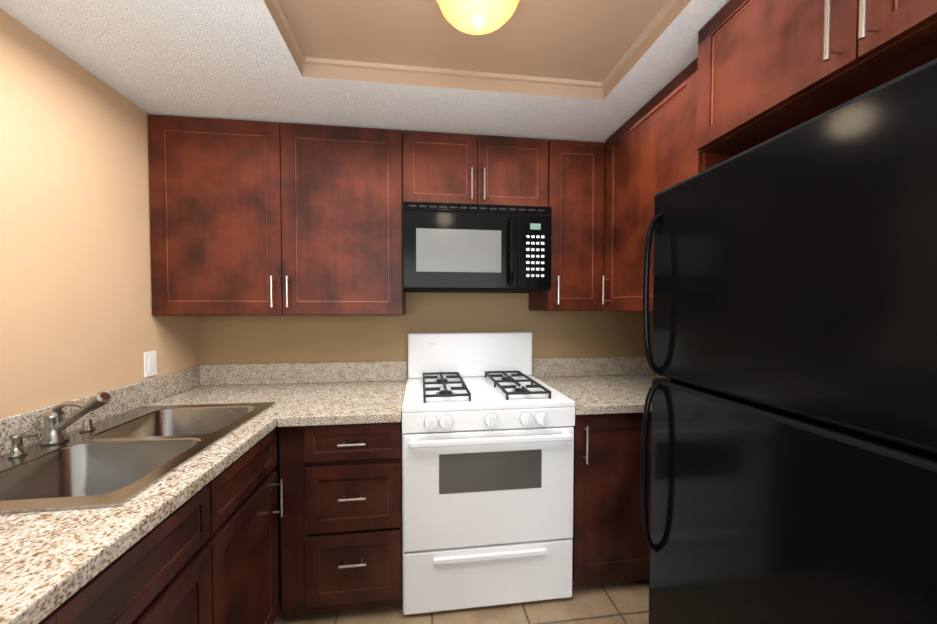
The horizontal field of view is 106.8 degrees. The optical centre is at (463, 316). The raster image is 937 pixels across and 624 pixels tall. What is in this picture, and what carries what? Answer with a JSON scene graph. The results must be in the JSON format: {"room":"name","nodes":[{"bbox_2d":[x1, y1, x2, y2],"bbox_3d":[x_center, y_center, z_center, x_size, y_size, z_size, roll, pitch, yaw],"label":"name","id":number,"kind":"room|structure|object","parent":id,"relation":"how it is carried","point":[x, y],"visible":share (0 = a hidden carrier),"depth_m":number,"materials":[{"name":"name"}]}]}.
{"room":"kitchen","nodes":[
{"label":"kitchen","id":0,"kind":"room"},
{"bbox_2d":[0,8,197,418],"bbox_3d":[-1.499,0.179,1.422,0.130,2.225,1.070,0,1,-7],"label":"wall","id":1,"kind":"structure","parent":0,"point":[78,319],"depth_m":1.25,"materials":[{"name":"paint"}]},
{"bbox_2d":[143,351,156,377],"bbox_3d":[-1.452,0.219,1.612,0.009,0.115,0.072,0,1,-7],"label":"switch plate","id":2,"kind":"object","parent":1,"relation":"attached to","point":[150,363],"visible":1,"depth_m":1.60,"materials":[{"name":"white plastic"}]},
{"bbox_2d":[0,0,729,167],"bbox_3d":[0.193,-1.022,-0.545,3.110,0.275,5.530,0,1,-7],"label":"ceiling","id":3,"kind":"structure","parent":0,"point":[230,59],"depth_m":1.38,"materials":[{"name":"white paint"}]},
{"bbox_2d":[197,168,652,377],"bbox_3d":[-0.118,0.022,2.180,3.060,2.500,0.100,0,1,-7],"label":"wall","id":4,"kind":"structure","parent":0,"point":[241,339],"depth_m":2.10,"materials":[{"name":"beige paint"}]},
{"bbox_2d":[148,114,405,315],"bbox_3d":[-0.902,-0.474,1.827,1.156,0.930,0.374,0,1,-7],"label":"upper cabinet","id":5,"kind":"object","parent":4,"relation":"attached to","point":[247,217],"visible":0.98,"depth_m":1.68,"materials":[{"name":"brown wood"}]},
{"bbox_2d":[403,130,547,206],"bbox_3d":[0.051,-0.757,1.939,0.760,0.369,0.374,0,1,-7],"label":"upper cabinet","id":6,"kind":"object","parent":4,"relation":"attached to","point":[439,167],"visible":0.85,"depth_m":1.79,"materials":[{"name":"brown wood"}]},
{"bbox_2d":[403,201,551,292],"bbox_3d":[0.056,-0.354,1.913,0.756,0.426,0.446,0,1,-7],"label":"microwave","id":7,"kind":"object","parent":6,"relation":"attached to","point":[465,248],"visible":1,"depth_m":1.74,"materials":[{"name":"black plastic"}]},
{"bbox_2d":[529,139,605,310],"bbox_3d":[0.589,-0.489,2.013,0.321,0.910,0.374,0,1,-7],"label":"upper cabinet","id":8,"kind":"object","parent":4,"relation":"attached to","point":[576,188],"visible":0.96,"depth_m":1.87,"materials":[{"name":"brown wood"}]},
{"bbox_2d":[274,579,648,623],"bbox_3d":[-1.084,1.375,0.098,5.500,0.100,7.000,0,1,-7],"label":"floor","id":9,"kind":"structure","parent":0,"point":[626,602],"depth_m":1.51,"materials":[{"name":"tile"}]},
{"bbox_2d":[38,466,233,623],"bbox_3d":[-0.980,0.890,0.519,0.666,0.848,0.949,0,1,-7],"label":"base cabinet","id":10,"kind":"object","parent":9,"relation":"on","point":[209,552],"depth_m":0.83,"materials":[{"name":"brown wood"}]},
{"bbox_2d":[0,367,321,623],"bbox_3d":[-1.042,0.378,1.020,0.673,0.148,1.985,0,1,-7],"label":"countertop","id":11,"kind":"structure","parent":10,"relation":"on","point":[51,561],"depth_m":0.75,"materials":[{"name":"stone"}]},
{"bbox_2d":[7,391,111,457],"bbox_3d":[-1.231,0.318,1.124,0.219,0.166,0.251,0,1,-7],"label":"faucet","id":12,"kind":"object","parent":11,"relation":"on","point":[57,423],"visible":1,"depth_m":1.09,"materials":[{"name":"silver metal"}]},
{"bbox_2d":[0,402,275,513],"bbox_3d":[-1.083,0.494,1.144,0.555,0.185,0.830,0,1,-7],"label":"sink","id":13,"kind":"object","parent":11,"relation":"in","point":[119,459],"visible":0.46,"depth_m":1.11,"materials":[{"name":"silver metal"}]},
{"bbox_2d":[230,427,281,623],"bbox_3d":[-1.055,0.875,1.123,0.666,0.848,0.505,0,1,-7],"label":"base cabinet","id":14,"kind":"object","parent":9,"relation":"on","point":[255,481],"depth_m":1.25,"materials":[{"name":"brown wood"}]},
{"bbox_2d":[282,479,282,516],"bbox_3d":[-1.121,0.861,1.653,0.666,0.848,0.679,0,1,-7],"label":"base cabinet","id":15,"kind":"object","parent":9,"relation":"on","point":[282,479],"depth_m":1.37,"materials":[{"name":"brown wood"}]},
{"bbox_2d":[279,420,402,616],"bbox_3d":[-0.548,0.859,1.749,0.494,0.849,0.684,0,1,-7],"label":"drawer stack","id":16,"kind":"object","parent":9,"relation":"on","point":[341,526],"visible":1,"depth_m":1.45,"materials":[{"name":"brown wood"}]},
{"bbox_2d":[196,361,406,426],"bbox_3d":[-0.880,0.355,1.704,1.164,0.158,0.667,0,1,-7],"label":"countertop","id":17,"kind":"structure","parent":16,"relation":"on","point":[362,392],"depth_m":1.95,"materials":[{"name":"stone"}]},
{"bbox_2d":[402,332,574,614],"bbox_3d":[0.080,0.693,1.812,0.761,1.178,0.702,0,1,-7],"label":"stove","id":18,"kind":"object","parent":9,"relation":"on","point":[488,421],"visible":1,"depth_m":1.52,"materials":[{"name":"metal"}]},
{"bbox_2d":[572,412,651,586],"bbox_3d":[0.903,0.854,1.930,0.892,0.849,0.684,0,1,-7],"label":"base cabinet","id":19,"kind":"object","parent":9,"relation":"on","point":[610,545],"visible":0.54,"depth_m":1.60,"materials":[{"name":"brown wood"}]},
{"bbox_2d":[532,356,667,414],"bbox_3d":[0.901,0.350,1.925,0.895,0.158,0.667,0,1,-7],"label":"countertop","id":20,"kind":"structure","parent":19,"relation":"on","point":[601,385],"depth_m":2.09,"materials":[{"name":"stone"}]},
{"bbox_2d":[641,58,936,623],"bbox_3d":[1.056,0.435,0.875,0.836,1.740,0.789,0,1,-7],"label":"fridge","id":21,"kind":"object","parent":9,"relation":"on","point":[792,357],"visible":1,"depth_m":0.73,"materials":[{"name":"black metal"}]},
{"bbox_2d":[272,0,676,88],"bbox_3d":[0.065,-1.080,0.806,1.240,0.226,1.244,0,1,-7],"label":"ceiling","id":22,"kind":"structure","parent":0,"point":[589,43],"depth_m":1.24,"materials":[{"name":"beige paint"}]},
{"bbox_2d":[435,0,519,34],"bbox_3d":[0.042,-0.906,0.997,0.310,0.163,0.310,0,1,-7],"label":"ceiling light","id":23,"kind":"object","parent":22,"relation":"attached to","point":[476,17],"visible":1,"depth_m":0.99,"materials":[{"name":"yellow glass"}]},
{"bbox_3d":[1.693,0.087,-0.380,0.100,2.500,5.430,0,1,-7],"label":"wall","id":24,"kind":"structure","parent":0,"visible":0},
{"bbox_2d":[602,57,737,311],"bbox_3d":[1.071,-0.478,1.579,0.640,0.910,0.634,0,1,-7],"label":"upper cabinet","id":25,"kind":"object","parent":24,"relation":"attached to","point":[651,151],"visible":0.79,"depth_m":1.55,"materials":[{"name":"brown wood"}]},
{"bbox_2d":[696,0,936,153],"bbox_3d":[1.133,-0.719,0.723,0.728,0.385,0.898,0,1,-7],"label":"upper cabinet","id":26,"kind":"object","parent":24,"relation":"attached to","point":[768,69],"visible":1,"depth_m":0.86,"materials":[{"name":"brown wood"}]}
]}

